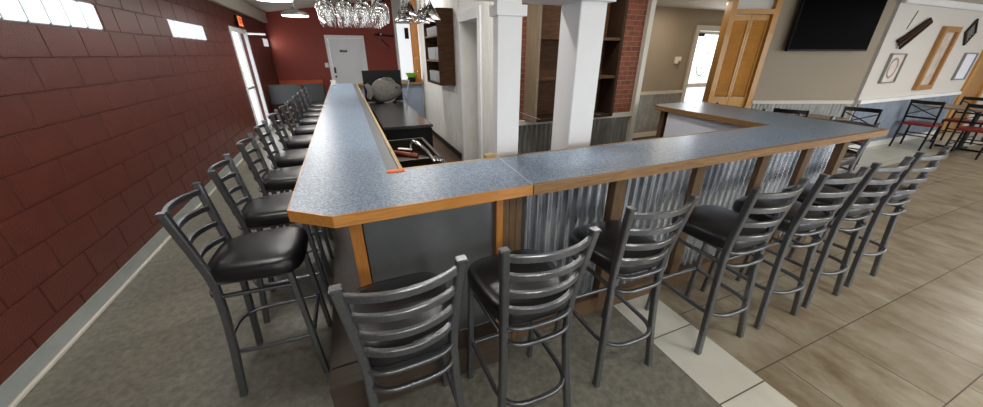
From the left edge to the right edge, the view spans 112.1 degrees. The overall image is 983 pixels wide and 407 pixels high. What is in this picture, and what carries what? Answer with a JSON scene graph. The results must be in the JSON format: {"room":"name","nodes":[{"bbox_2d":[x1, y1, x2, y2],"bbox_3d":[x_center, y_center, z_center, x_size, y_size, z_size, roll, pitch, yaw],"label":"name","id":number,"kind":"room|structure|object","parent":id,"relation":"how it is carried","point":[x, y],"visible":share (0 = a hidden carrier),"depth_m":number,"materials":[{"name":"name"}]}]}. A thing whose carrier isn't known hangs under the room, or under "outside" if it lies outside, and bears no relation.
{"room":"bar","nodes":[
{"label":"bar","id":0,"kind":"room"},
{"bbox_2d":[0,0,278,384],"bbox_3d":[-3.339,-1.007,2.897,0.120,2.750,16.400,-10,26,-20],"label":"wall","id":1,"kind":"structure","parent":0,"point":[100,130],"depth_m":2.57,"materials":[{"name":"red brick"}]},
{"bbox_2d":[0,0,103,30],"bbox_3d":[-3.162,-1.358,2.308,0.077,0.205,1.220,-10,26,-20],"label":"window","id":2,"kind":"structure","parent":1,"relation":"in","point":[65,13],"depth_m":2.38,"materials":[{"name":"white glass"}]},
{"bbox_2d":[8,141,259,406],"bbox_3d":[-3.260,0.226,3.478,0.020,0.022,16.180,-10,26,-20],"label":"trim","id":3,"kind":"structure","parent":1,"relation":"attached to","point":[16,401],"depth_m":2.16,"materials":[{"name":"beige paint"}]},
{"bbox_2d":[0,119,275,406],"bbox_3d":[-3.276,0.182,3.457,0.011,0.123,16.190,-10,26,-20],"label":"baseboard","id":4,"kind":"structure","parent":1,"relation":"attached to","point":[20,379],"depth_m":2.17,"materials":[{"name":"grey paint"}]},
{"bbox_2d":[167,19,206,40],"bbox_3d":[-4.161,-2.351,4.506,0.077,0.205,1.240,-10,26,-20],"label":"window","id":5,"kind":"structure","parent":1,"relation":"in","point":[179,29],"depth_m":4.44,"materials":[{"name":"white glass"}]},
{"bbox_2d":[208,0,267,22],"bbox_3d":[-3.241,-2.108,2.444,0.089,0.250,16.199,-10,26,-20],"label":"trim","id":6,"kind":"structure","parent":1,"relation":"attached to","point":[239,6],"depth_m":7.09,"materials":[{"name":"beige paint"}]},
{"bbox_2d":[228,26,271,133],"bbox_3d":[-5.000,-2.613,7.207,0.423,2.130,1.350,-10,26,-20],"label":"door","id":7,"kind":"structure","parent":1,"relation":"in","point":[240,39],"depth_m":7.11,"materials":[{"name":"white paint"}]},
{"bbox_2d":[242,0,370,11],"bbox_3d":[-2.382,-4.949,7.264,6.176,0.980,6.820,-10,26,-20],"label":"ceiling","id":8,"kind":"structure","parent":0,"point":[264,6],"depth_m":8.55,"materials":[{"name":"beige paint"}]},
{"bbox_2d":[281,2,308,16],"bbox_3d":[-3.737,-3.822,6.195,0.480,0.555,0.480,-10,26,-20],"label":"pendant lamp","id":9,"kind":"object","parent":8,"relation":"hanging from","point":[293,12],"visible":1,"depth_m":6.19,"materials":[{"name":"silver metal"}]},
{"bbox_2d":[315,0,334,21],"bbox_3d":[-0.836,-1.039,1.633,0.086,0.248,0.086,-10,26,-20],"label":"wine glass","id":10,"kind":"object","parent":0,"point":[325,11],"visible":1,"depth_m":1.64,"materials":[{"name":"white"}]},
{"bbox_2d":[264,0,424,104],"bbox_3d":[-3.664,-4.974,10.649,6.176,3.600,0.120,-10,26,-20],"label":"wall","id":11,"kind":"structure","parent":0,"point":[297,44],"depth_m":9.97,"materials":[{"name":"red paint"}]},
{"bbox_2d":[324,35,367,83],"bbox_3d":[-4.508,-4.148,10.556,1.120,2.170,0.120,-10,26,-20],"label":"door","id":12,"kind":"structure","parent":11,"relation":"in","point":[347,67],"depth_m":10.38,"materials":[{"name":"white paint"}]},
{"bbox_2d":[393,17,422,81],"bbox_3d":[-2.538,-5.087,11.020,1.200,1.900,0.029,-10,26,-20],"label":"window","id":13,"kind":"structure","parent":11,"relation":"in","point":[404,49],"depth_m":10.91,"materials":[{"name":"white glass"}]},
{"bbox_2d":[416,0,493,157],"bbox_3d":[-0.715,-2.455,5.495,0.014,3.050,4.468,-10,26,-20],"label":"wall","id":14,"kind":"structure","parent":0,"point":[442,103],"depth_m":5.39,"materials":[{"name":"white paint"}]},
{"bbox_2d":[458,0,478,159],"bbox_3d":[-0.653,-2.454,5.495,0.100,3.250,4.580,-10,26,-20],"label":"wall","id":15,"kind":"structure","parent":0,"point":[463,5],"depth_m":4.99,"materials":[{"name":"white paint"}]},
{"bbox_2d":[423,7,455,85],"bbox_3d":[-0.871,-2.560,5.473,0.254,1.080,0.930,-10,26,-20],"label":"wall shelf","id":16,"kind":"object","parent":15,"relation":"attached to","point":[444,38],"visible":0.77,"depth_m":5.15,"materials":[{"name":"brown wood"}]},
{"bbox_2d":[432,129,461,159],"bbox_3d":[-0.715,-1.004,6.110,0.014,0.100,4.500,-10,26,-20],"label":"baseboard","id":17,"kind":"structure","parent":15,"relation":"attached to","point":[454,150],"depth_m":6.35,"materials":[{"name":"black paint"}]},
{"bbox_2d":[457,5,482,160],"bbox_3d":[-0.306,-1.549,4.791,0.035,2.180,0.920,-10,26,-20],"label":"trim","id":18,"kind":"structure","parent":15,"relation":"attached to","point":[475,12],"depth_m":4.61,"materials":[{"name":"white paint"}]},
{"bbox_2d":[468,20,478,159],"bbox_3d":[0.080,-1.579,4.953,0.600,2.100,0.800,-10,26,-20],"label":"wall","id":19,"kind":"structure","parent":0,"point":[472,26],"depth_m":5.13,"materials":[{"name":"white paint"}]},
{"bbox_2d":[16,105,982,406],"bbox_3d":[3.985,-0.980,6.238,15.976,0.050,16.400,-10,26,-20],"label":"floor","id":20,"kind":"structure","parent":0,"point":[161,341],"depth_m":2.09,"materials":[{"name":"tile"}]},
{"bbox_2d":[154,182,331,396],"bbox_3d":[-1.212,0.429,1.759,0.488,1.074,0.405,-9,26,-19],"label":"bar stool","id":21,"kind":"object","parent":20,"relation":"on","point":[242,259],"visible":1,"depth_m":1.63,"materials":[{"name":"metal"}]},
{"bbox_2d":[207,226,308,282],"bbox_3d":[-1.176,0.241,1.689,0.410,0.086,0.405,-9,26,-19],"label":"seat cushion","id":22,"kind":"object","parent":21,"relation":"on","point":[274,252],"depth_m":1.60,"materials":[{"name":"black leather"}]},
{"bbox_2d":[207,153,332,323],"bbox_3d":[-1.432,0.211,2.242,0.488,1.074,0.405,-11,27,-23],"label":"bar stool","id":23,"kind":"object","parent":20,"relation":"on","point":[259,213],"visible":0.77,"depth_m":2.11,"materials":[{"name":"metal"}]},
{"bbox_2d":[241,191,292,227],"bbox_3d":[-1.397,0.021,2.176,0.410,0.086,0.405,-11,27,-23],"label":"seat cushion","id":24,"kind":"object","parent":23,"relation":"on","point":[267,211],"depth_m":2.04,"materials":[{"name":"black leather"}]},
{"bbox_2d":[254,120,307,226],"bbox_3d":[-1.935,-0.270,3.307,0.488,1.074,0.405,-11,26,-22],"label":"bar stool","id":25,"kind":"object","parent":20,"relation":"on","point":[289,158],"visible":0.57,"depth_m":3.09,"materials":[{"name":"metal"}]},
{"bbox_2d":[274,148,307,166],"bbox_3d":[-1.900,-0.459,3.239,0.410,0.086,0.405,-11,26,-22],"label":"seat cushion","id":26,"kind":"object","parent":25,"relation":"on","point":[289,158],"depth_m":3.10,"materials":[{"name":"black leather"}]},
{"bbox_2d":[236,133,333,258],"bbox_3d":[-1.688,-0.035,2.787,0.488,1.074,0.405,-10,26,-22],"label":"bar stool","id":27,"kind":"object","parent":20,"relation":"on","point":[273,181],"visible":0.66,"depth_m":2.59,"materials":[{"name":"metal"}]},
{"bbox_2d":[261,165,301,189],"bbox_3d":[-1.652,-0.224,2.719,0.410,0.086,0.405,-10,26,-22],"label":"seat cushion","id":28,"kind":"object","parent":27,"relation":"on","point":[285,178],"depth_m":2.58,"materials":[{"name":"black leather"}]},
{"bbox_2d":[267,110,312,190],"bbox_3d":[-2.210,-0.538,3.900,0.488,1.074,0.405,-10,26,-21],"label":"bar stool","id":29,"kind":"object","parent":20,"relation":"on","point":[300,141],"visible":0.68,"depth_m":3.68,"materials":[{"name":"leather"}]},
{"bbox_2d":[284,134,312,148],"bbox_3d":[-2.174,-0.727,3.832,0.410,0.086,0.405,-10,26,-21],"label":"seat cushion","id":30,"kind":"object","parent":29,"relation":"on","point":[300,141],"depth_m":3.68,"materials":[{"name":"black leather"}]},
{"bbox_2d":[266,83,325,123],"bbox_3d":[-4.984,-2.635,8.671,1.270,0.965,0.580,-10,26,-20],"label":"bench","id":31,"kind":"object","parent":20,"relation":"on","point":[279,95],"visible":0.61,"depth_m":8.30,"materials":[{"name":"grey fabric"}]},
{"bbox_2d":[279,102,316,135],"bbox_3d":[-2.444,-0.786,4.449,0.488,1.074,0.405,-10,26,-20],"label":"bar stool","id":32,"kind":"object","parent":20,"relation":"on","point":[306,129],"visible":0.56,"depth_m":4.22,"materials":[{"name":"metal"}]},
{"bbox_2d":[293,124,316,135],"bbox_3d":[-2.407,-0.974,4.380,0.410,0.086,0.405,-10,26,-20],"label":"seat cushion","id":33,"kind":"object","parent":32,"relation":"on","point":[306,129],"depth_m":4.23,"materials":[{"name":"black leather"}]},
{"bbox_2d":[279,79,322,84],"bbox_3d":[-5.702,-3.248,10.069,1.170,0.930,0.590,-10,26,-20],"label":"bench","id":34,"kind":"object","parent":20,"relation":"on","point":[316,81],"visible":0.19,"depth_m":10.03,"materials":[{"name":"orange wood"}]},
{"bbox_2d":[287,97,318,125],"bbox_3d":[-2.676,-1.033,4.996,0.488,1.074,0.405,-10,26,-21],"label":"bar stool","id":35,"kind":"object","parent":20,"relation":"on","point":[313,120],"visible":0.43,"depth_m":4.76,"materials":[{"name":"metal"}]},
{"bbox_2d":[300,117,318,125],"bbox_3d":[-2.640,-1.222,4.928,0.410,0.086,0.405,-10,26,-21],"label":"seat cushion","id":36,"kind":"object","parent":35,"relation":"on","point":[313,120],"depth_m":4.78,"materials":[{"name":"black leather"}]},
{"bbox_2d":[292,93,320,118],"bbox_3d":[-2.895,-1.251,5.478,0.488,1.074,0.405,-9,26,-19],"label":"bar stool","id":37,"kind":"object","parent":20,"relation":"on","point":[309,114],"visible":0.35,"depth_m":5.26,"materials":[{"name":"metal"}]},
{"bbox_2d":[297,90,321,112],"bbox_3d":[-3.123,-1.482,5.992,0.488,1.074,0.405,-10,26,-21],"label":"bar stool","id":38,"kind":"object","parent":20,"relation":"on","point":[312,109],"visible":0.33,"depth_m":5.76,"materials":[{"name":"metal"}]},
{"bbox_2d":[301,87,323,107],"bbox_3d":[-3.347,-1.710,6.495,0.488,1.074,0.405,-10,26,-20],"label":"bar stool","id":39,"kind":"object","parent":20,"relation":"on","point":[304,90],"visible":0.32,"depth_m":6.26,"materials":[{"name":"metal"}]},
{"bbox_2d":[357,81,424,117],"bbox_3d":[-2.227,-2.189,7.548,1.400,1.075,0.200,-10,26,-20],"label":"wall","id":40,"kind":"structure","parent":20,"relation":"on","point":[415,101],"depth_m":7.57,"materials":[{"name":"blue"}]},
{"bbox_2d":[328,255,467,406],"bbox_3d":[-0.335,0.618,1.341,0.405,1.074,0.488,-10,26,-21],"label":"bar stool","id":41,"kind":"object","parent":20,"relation":"on","point":[397,322],"visible":1,"depth_m":1.11,"materials":[{"name":"metal"}]},
{"bbox_2d":[349,272,450,366],"bbox_3d":[-0.350,0.420,1.292,0.405,0.086,0.410,-10,26,-21],"label":"seat cushion","id":42,"kind":"object","parent":41,"relation":"on","point":[370,357],"depth_m":1.18,"materials":[{"name":"black leather"}]},
{"bbox_2d":[368,100,432,146],"bbox_3d":[-1.998,-1.794,6.886,0.845,0.900,6.787,-7,25,-14],"label":"cooler","id":43,"kind":"object","parent":20,"relation":"on","point":[397,120],"visible":0.38,"depth_m":4.04,"materials":[{"name":"black metal"}]},
{"bbox_2d":[361,70,402,102],"bbox_3d":[-1.828,-1.975,5.581,0.613,0.504,0.140,-10,26,-20],"label":"display panel","id":44,"kind":"object","parent":43,"relation":"on","point":[369,76],"visible":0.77,"depth_m":5.50,"materials":[{"name":"black"}]},
{"bbox_2d":[365,77,401,102],"bbox_3d":[-1.776,-1.871,5.473,0.585,0.405,0.060,-10,26,-20],"label":"fish sculpture","id":45,"kind":"object","parent":43,"relation":"on","point":[385,89],"visible":1,"depth_m":5.46,"materials":[{"name":"grey stone"}]},
{"bbox_2d":[409,0,424,113],"bbox_3d":[-1.698,-3.287,7.472,0.150,3.140,0.118,-10,26,-20],"label":"timber post","id":46,"kind":"object","parent":20,"relation":"on","point":[413,27],"visible":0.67,"depth_m":7.36,"materials":[{"name":"orange wood"}]},
{"bbox_2d":[388,95,447,167],"bbox_3d":[-1.071,-0.592,4.062,0.561,1.034,3.738,-8,26,-18],"label":"sink","id":47,"kind":"object","parent":20,"relation":"on","point":[426,152],"visible":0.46,"depth_m":3.34,"materials":[{"name":"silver metal"}]},
{"bbox_2d":[394,148,418,158],"bbox_3d":[-0.839,-0.458,2.932,0.492,0.088,0.148,18,30,34],"label":"gun","id":48,"kind":"object","parent":47,"relation":"on","point":[397,153],"visible":0.65,"depth_m":2.83,"materials":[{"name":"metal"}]},
{"bbox_2d":[489,0,527,156],"bbox_3d":[0.095,-0.272,2.242,0.185,1.950,0.110,-10,26,-20],"label":"column","id":49,"kind":"structure","parent":20,"relation":"on","point":[507,15],"depth_m":1.98,"materials":[{"name":"white paint"}]},
{"bbox_2d":[467,226,600,406],"bbox_3d":[0.138,0.538,1.518,0.405,1.074,0.488,-10,26,-20],"label":"bar stool","id":50,"kind":"object","parent":20,"relation":"on","point":[520,286],"visible":1,"depth_m":1.33,"materials":[{"name":"metal"}]},
{"bbox_2d":[467,249,568,323],"bbox_3d":[0.123,0.341,1.469,0.405,0.086,0.410,-10,26,-20],"label":"seat cushion","id":51,"kind":"object","parent":50,"relation":"on","point":[483,274],"depth_m":1.37,"materials":[{"name":"black leather"}]},
{"bbox_2d":[551,1,607,149],"bbox_3d":[0.598,-0.637,2.430,0.200,2.460,0.220,-10,26,-20],"label":"column","id":52,"kind":"structure","parent":20,"relation":"on","point":[582,23],"depth_m":2.23,"materials":[{"name":"white paint"}]},
{"bbox_2d":[287,83,889,406],"bbox_3d":[0.070,-1.115,5.152,4.682,1.090,6.930,-10,26,-20],"label":"bar counter","id":53,"kind":"object","parent":20,"relation":"on","point":[389,220],"depth_m":1.93,"materials":[{"name":"blue laminate"}]},
{"bbox_2d":[289,83,530,215],"bbox_3d":[-1.594,-1.314,4.333,1.088,0.012,6.884,-10,26,-20],"label":"countertop","id":54,"kind":"structure","parent":53,"relation":"on","point":[344,171],"depth_m":1.73,"materials":[{"name":"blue laminate"}]},
{"bbox_2d":[409,139,435,162],"bbox_3d":[-0.584,-0.418,2.768,0.033,0.183,0.454,-17,30,-34],"label":"faucet","id":55,"kind":"object","parent":53,"relation":"on","point":[412,141],"depth_m":2.80,"materials":[{"name":"silver metal"}]},
{"bbox_2d":[501,101,881,183],"bbox_3d":[1.502,-0.729,3.039,3.595,0.012,1.878,-10,26,-20],"label":"countertop","id":56,"kind":"structure","parent":53,"relation":"on","point":[783,129],"depth_m":2.30,"materials":[{"name":"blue laminate"}]},
{"bbox_2d":[554,194,699,387],"bbox_3d":[0.677,0.407,1.807,0.405,1.074,0.488,-9,26,-19],"label":"bar stool","id":57,"kind":"object","parent":20,"relation":"on","point":[620,247],"visible":0.98,"depth_m":1.63,"materials":[{"name":"metal"}]},
{"bbox_2d":[569,220,661,273],"bbox_3d":[0.663,0.210,1.758,0.405,0.086,0.410,-9,26,-19],"label":"seat cushion","id":58,"kind":"object","parent":57,"relation":"on","point":[602,255],"depth_m":1.64,"materials":[{"name":"black leather"}]},
{"bbox_2d":[644,178,810,354],"bbox_3d":[1.356,0.320,2.001,0.405,1.074,0.488,-9,26,-19],"label":"bar stool","id":59,"kind":"object","parent":20,"relation":"on","point":[726,230],"visible":0.93,"depth_m":1.86,"materials":[{"name":"metal"}]},
{"bbox_2d":[671,205,766,249],"bbox_3d":[1.342,0.122,1.952,0.405,0.086,0.410,-9,26,-19],"label":"seat cushion","id":60,"kind":"object","parent":59,"relation":"on","point":[712,225],"depth_m":1.85,"materials":[{"name":"black leather"}]},
{"bbox_2d":[700,166,870,329],"bbox_3d":[1.868,0.238,2.183,0.405,1.074,0.488,-8,26,-18],"label":"bar stool","id":61,"kind":"object","parent":20,"relation":"on","point":[804,217],"visible":0.91,"depth_m":2.02,"materials":[{"name":"metal"}]},
{"bbox_2d":[732,196,826,231],"bbox_3d":[1.854,0.040,2.134,0.405,0.086,0.410,-8,26,-18],"label":"seat cushion","id":62,"kind":"object","parent":61,"relation":"on","point":[790,223],"depth_m":2.01,"materials":[{"name":"black leather"}]},
{"bbox_2d":[773,108,809,116],"bbox_3d":[4.732,-1.099,5.374,0.428,0.884,0.500,22,32,40],"label":"dining chair","id":63,"kind":"object","parent":20,"relation":"on","point":[790,111],"visible":0.27,"depth_m":5.03,"materials":[{"name":"black metal"}]},
{"bbox_2d":[745,156,914,308],"bbox_3d":[2.349,0.156,2.365,0.405,1.074,0.488,-9,26,-19],"label":"bar stool","id":64,"kind":"object","parent":20,"relation":"on","point":[855,204],"visible":0.77,"depth_m":2.19,"materials":[{"name":"metal"}]},
{"bbox_2d":[781,183,870,216],"bbox_3d":[2.335,-0.042,2.316,0.405,0.086,0.410,-9,26,-19],"label":"seat cushion","id":65,"kind":"object","parent":64,"relation":"on","point":[847,209],"depth_m":2.18,"materials":[{"name":"black leather"}]},
{"bbox_2d":[829,116,882,223],"bbox_3d":[3.347,-0.302,3.378,0.488,1.074,0.405,-7,25,-15],"label":"bar stool","id":66,"kind":"object","parent":20,"relation":"on","point":[849,159],"visible":0.3,"depth_m":3.18,"materials":[{"name":"metal"}]},
{"bbox_2d":[840,152,855,165],"bbox_3d":[3.310,-0.480,3.285,0.410,0.086,0.405,-7,25,-15],"label":"seat cushion","id":67,"kind":"object","parent":66,"relation":"on","point":[848,159],"depth_m":3.14,"materials":[{"name":"black leather"}]},
{"bbox_2d":[841,106,882,170],"bbox_3d":[5.680,-1.044,5.252,0.500,0.884,0.428,-19,30,-36],"label":"dining chair","id":68,"kind":"object","parent":20,"relation":"on","point":[847,108],"visible":0.34,"depth_m":5.21,"materials":[{"name":"black metal"}]},
{"bbox_2d":[787,146,951,287],"bbox_3d":[2.878,0.059,2.579,0.405,1.074,0.488,-9,26,-19],"label":"bar stool","id":69,"kind":"object","parent":20,"relation":"on","point":[898,192],"visible":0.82,"depth_m":2.41,"materials":[{"name":"metal"}]},
{"bbox_2d":[825,173,909,201],"bbox_3d":[2.863,-0.139,2.530,0.405,0.086,0.410,-9,26,-19],"label":"seat cushion","id":70,"kind":"object","parent":69,"relation":"on","point":[893,195],"depth_m":2.39,"materials":[{"name":"black leather"}]},
{"bbox_2d":[888,99,945,150],"bbox_3d":[8.091,-1.489,6.235,0.500,0.884,0.428,-10,26,-20],"label":"dining chair","id":71,"kind":"object","parent":20,"relation":"on","point":[909,123],"visible":0.99,"depth_m":6.15,"materials":[{"name":"black metal"}]},
{"bbox_2d":[901,120,943,127],"bbox_3d":[8.119,-1.505,6.241,0.430,0.045,0.420,-10,26,-20],"label":"seat cushion","id":72,"kind":"object","parent":71,"relation":"on","point":[911,122],"depth_m":6.16,"materials":[{"name":"red leather"}]},
{"bbox_2d":[922,104,982,152],"bbox_3d":[8.867,-1.375,6.141,0.750,0.750,1.200,-10,26,-20],"label":"dining table","id":73,"kind":"object","parent":20,"relation":"on","point":[966,134],"visible":0.79,"depth_m":6.17,"materials":[{"name":"black metal"}]},
{"bbox_2d":[929,96,982,144],"bbox_3d":[9.294,-1.618,6.522,0.500,0.884,0.428,-10,26,-20],"label":"dining chair","id":74,"kind":"object","parent":20,"relation":"on","point":[952,119],"visible":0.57,"depth_m":6.56,"materials":[{"name":"black metal"}]},
{"bbox_2d":[942,118,982,123],"bbox_3d":[9.265,-1.625,6.506,0.430,0.045,0.420,-10,26,-20],"label":"seat cushion","id":75,"kind":"object","parent":74,"relation":"on","point":[956,120],"depth_m":6.52,"materials":[{"name":"red leather"}]},
{"bbox_2d":[945,103,982,159],"bbox_3d":[8.409,-1.258,5.724,0.500,0.884,0.428,-10,26,-20],"label":"dining chair","id":76,"kind":"object","parent":20,"relation":"on","point":[963,129],"visible":0.99,"depth_m":5.73,"materials":[{"name":"black metal"}]},
{"bbox_2d":[955,126,982,132],"bbox_3d":[8.438,-1.274,5.730,0.430,0.045,0.420,-10,26,-20],"label":"seat cushion","id":77,"kind":"object","parent":76,"relation":"on","point":[964,128],"depth_m":5.73,"materials":[{"name":"red plastic"}]},
{"bbox_2d":[476,0,615,5],"bbox_3d":[0.331,-1.471,1.915,0.830,0.515,0.290,-10,26,-20],"label":"trim","id":78,"kind":"structure","parent":0,"point":[543,2],"depth_m":2.04,"materials":[{"name":"white paint"}]},
{"bbox_2d":[519,0,647,141],"bbox_3d":[1.017,-1.418,4.050,1.850,2.550,0.120,-10,26,-20],"label":"brick wall","id":79,"kind":"structure","parent":0,"point":[637,9],"depth_m":4.05,"materials":[{"name":"red brick"}]},
{"bbox_2d":[518,117,627,153],"bbox_3d":[1.043,-0.680,4.300,1.740,0.800,0.030,-10,26,-20],"label":"wainscoting","id":80,"kind":"structure","parent":79,"relation":"attached to","point":[536,137],"depth_m":4.14,"materials":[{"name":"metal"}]},
{"bbox_2d":[519,112,631,125],"bbox_3d":[1.039,-1.059,4.124,1.810,0.055,0.045,-10,26,-20],"label":"trim","id":81,"kind":"structure","parent":79,"relation":"attached to","point":[620,114],"depth_m":4.24,"materials":[{"name":"beige paint"}]},
{"bbox_2d":[523,0,628,122],"bbox_3d":[0.918,-1.701,3.644,1.085,1.480,0.268,-10,26,-20],"label":"shelving unit","id":82,"kind":"object","parent":79,"relation":"attached to","point":[543,21],"visible":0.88,"depth_m":3.69,"materials":[{"name":"brown wood"}]},
{"bbox_2d":[625,0,656,141],"bbox_3d":[1.874,-1.514,4.372,0.070,2.460,0.200,-10,26,-20],"label":"trim","id":83,"kind":"structure","parent":79,"relation":"attached to","point":[651,7],"depth_m":4.18,"materials":[{"name":"beige paint"}]},
{"bbox_2d":[634,6,741,132],"bbox_3d":[3.777,-2.694,6.985,5.700,2.460,0.120,-10,26,-20],"label":"wall","id":84,"kind":"structure","parent":0,"point":[673,28],"depth_m":6.65,"materials":[{"name":"beige paint"}]},
{"bbox_2d":[634,93,680,130],"bbox_3d":[2.734,-1.836,6.809,2.980,0.760,0.016,-10,26,-20],"label":"trim","id":85,"kind":"structure","parent":84,"relation":"attached to","point":[647,118],"depth_m":7.06,"materials":[{"name":"metal"}]},
{"bbox_2d":[640,90,682,94],"bbox_3d":[2.701,-2.186,6.624,3.080,0.060,0.050,-10,26,-20],"label":"trim","id":86,"kind":"structure","parent":84,"relation":"attached to","point":[667,91],"depth_m":6.92,"materials":[{"name":"beige paint"}]},
{"bbox_2d":[679,25,720,101],"bbox_3d":[4.602,-2.693,7.324,1.080,2.180,0.140,-10,26,-20],"label":"door","id":87,"kind":"structure","parent":84,"relation":"in","point":[705,38],"depth_m":7.11,"materials":[{"name":"beige paint"}]},
{"bbox_2d":[656,0,982,10],"bbox_3d":[6.962,-2.287,2.975,12.340,0.100,9.620,-10,26,-20],"label":"ceiling","id":88,"kind":"structure","parent":0,"point":[704,4],"depth_m":5.83,"materials":[{"name":"beige paint"}]},
{"bbox_2d":[753,0,896,117],"bbox_3d":[4.962,-2.066,5.595,2.480,2.460,0.120,0,24,0],"label":"wall","id":89,"kind":"structure","parent":0,"point":[785,75],"depth_m":5.46,"materials":[{"name":"beige paint"}]},
{"bbox_2d":[702,0,783,107],"bbox_3d":[4.064,-2.060,5.587,0.755,2.455,0.160,0,24,0],"label":"door","id":90,"kind":"structure","parent":89,"relation":"in","point":[747,28],"depth_m":5.35,"materials":[{"name":"brown wood"}]},
{"bbox_2d":[750,104,850,117],"bbox_3d":[5.312,-1.362,5.834,1.720,0.780,0.018,0,24,0],"label":"trim","id":91,"kind":"structure","parent":89,"relation":"attached to","point":[836,110],"depth_m":5.70,"materials":[{"name":"metal"}]},
{"bbox_2d":[751,100,853,103],"bbox_3d":[5.307,-1.734,5.654,1.730,0.055,0.045,0,24,0],"label":"trim","id":92,"kind":"structure","parent":89,"relation":"attached to","point":[753,101],"depth_m":5.64,"materials":[{"name":"beige paint"}]},
{"bbox_2d":[785,0,887,50],"bbox_3d":[5.302,-2.775,5.135,1.260,0.750,0.133,0,24,0],"label":"television","id":93,"kind":"object","parent":89,"relation":"attached to","point":[818,25],"visible":1,"depth_m":5.08,"materials":[{"name":"black plastic"}]},
{"bbox_2d":[846,0,982,149],"bbox_3d":[8.089,-2.373,6.274,4.030,2.460,0.120,-10,26,-20],"label":"wall","id":94,"kind":"structure","parent":0,"point":[919,48],"depth_m":5.80,"materials":[{"name":"grey paint"}]},
{"bbox_2d":[877,53,908,83],"bbox_3d":[6.840,-2.302,5.643,0.500,0.470,0.039,-10,26,-20],"label":"framed picture","id":95,"kind":"object","parent":94,"relation":"attached to","point":[892,68],"visible":1,"depth_m":5.64,"materials":[{"name":"silver metal"}]},
{"bbox_2d":[882,55,904,81],"bbox_3d":[6.835,-2.307,5.653,0.460,0.430,0.013,-10,26,-20],"label":"artwork","id":96,"kind":"object","parent":95,"relation":"attached to","point":[892,68],"depth_m":5.65},
{"bbox_2d":[849,95,956,144],"bbox_3d":[8.095,-1.670,6.504,3.920,0.750,0.020,-10,26,-20],"label":"trim","id":97,"kind":"structure","parent":94,"relation":"attached to","point":[893,112],"depth_m":6.44,"materials":[{"name":"blue metal"}]},
{"bbox_2d":[857,91,961,103],"bbox_3d":[8.098,-2.036,6.330,3.980,0.060,0.050,-10,26,-20],"label":"trim","id":98,"kind":"structure","parent":94,"relation":"attached to","point":[956,92],"depth_m":6.17,"materials":[{"name":"white paint"}]},
{"bbox_2d":[896,11,932,48],"bbox_3d":[6.955,-2.841,5.436,0.792,0.560,0.063,-10,26,-20],"label":"wall sculpture","id":99,"kind":"object","parent":94,"relation":"attached to","point":[911,35],"visible":1,"depth_m":5.43,"materials":[{"name":"brown wood"}]},
{"bbox_2d":[911,26,962,90],"bbox_3d":[8.183,-2.650,6.085,0.640,1.060,0.059,-10,26,-20],"label":"framed picture","id":100,"kind":"object","parent":94,"relation":"attached to","point":[947,37],"visible":1,"depth_m":6.07,"materials":[{"name":"brown wood"}]},
{"bbox_2d":[921,32,954,84],"bbox_3d":[8.175,-2.658,6.104,0.470,0.890,0.013,-10,26,-20],"label":"artwork","id":101,"kind":"object","parent":100,"relation":"attached to","point":[949,38],"depth_m":6.13,"materials":[{"name":"clear glass"}]},
{"bbox_2d":[901,0,982,11],"bbox_3d":[8.508,-3.475,5.854,4.900,0.095,0.070,-10,26,-20],"label":"trim","id":102,"kind":"structure","parent":94,"relation":"attached to","point":[936,3],"depth_m":5.46,"materials":[{"name":"white paint"}]},
{"bbox_2d":[938,50,982,134],"bbox_3d":[10.512,-2.643,7.188,1.170,2.200,0.090,-10,26,-20],"label":"door","id":103,"kind":"structure","parent":94,"relation":"in","point":[973,85],"depth_m":7.23,"materials":[{"name":"brown wood"}]},
{"bbox_2d":[950,53,978,79],"bbox_3d":[9.519,-2.754,6.657,0.560,0.500,0.039,-10,26,-20],"label":"framed picture","id":104,"kind":"object","parent":94,"relation":"attached to","point":[967,61],"visible":1,"depth_m":6.66,"materials":[{"name":"silver metal"}]},
{"bbox_2d":[963,19,978,45],"bbox_3d":[8.992,-3.212,6.211,0.450,0.450,0.030,-10,26,-20],"label":"diamond ornament","id":105,"kind":"object","parent":94,"relation":"attached to","point":[972,29],"visible":1,"depth_m":6.20,"materials":[{"name":"brown metal"}]},
{"bbox_3d":[-0.414,-1.417,0.003,3.636,0.520,9.600,-10,26,-20],"label":"ceiling","id":106,"kind":"structure","parent":0,"visible":0},
{"bbox_3d":[-0.665,-1.700,1.709,0.740,0.929,0.640,-10,26,-20],"label":"glass rack","id":107,"kind":"object","parent":106,"relation":"hanging from","visible":0},
{"bbox_2d":[335,0,353,22],"bbox_3d":[-0.753,-1.053,1.665,0.086,0.248,0.086,-10,26,-20],"label":"wine glass","id":108,"kind":"object","parent":107,"relation":"hanging from","point":[343,8],"visible":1,"depth_m":1.67,"materials":[{"name":"white"}]},
{"bbox_2d":[354,0,371,22],"bbox_3d":[-0.669,-1.067,1.696,0.086,0.248,0.086,-10,26,-20],"label":"wine glass","id":109,"kind":"object","parent":107,"relation":"hanging from","point":[362,9],"visible":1,"depth_m":1.70,"materials":[{"name":"white"}]},
{"bbox_2d":[372,0,388,23],"bbox_3d":[-0.586,-1.081,1.727,0.086,0.248,0.086,-10,26,-20],"label":"wine glass","id":110,"kind":"object","parent":107,"relation":"hanging from","point":[380,9],"visible":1,"depth_m":1.73,"materials":[{"name":"white"}]},
{"bbox_2d":[400,0,419,19],"bbox_3d":[-0.450,-1.120,1.784,0.110,0.225,0.110,-10,26,-20],"label":"martini glass","id":111,"kind":"object","parent":107,"relation":"hanging from","point":[409,13],"visible":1,"depth_m":1.79,"materials":[{"name":"white"}]},
{"bbox_2d":[421,0,440,20],"bbox_3d":[-0.343,-1.138,1.825,0.110,0.225,0.110,-10,26,-20],"label":"martini glass","id":112,"kind":"object","parent":107,"relation":"hanging from","point":[430,14],"visible":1,"depth_m":1.83,"materials":[{"name":"white"}]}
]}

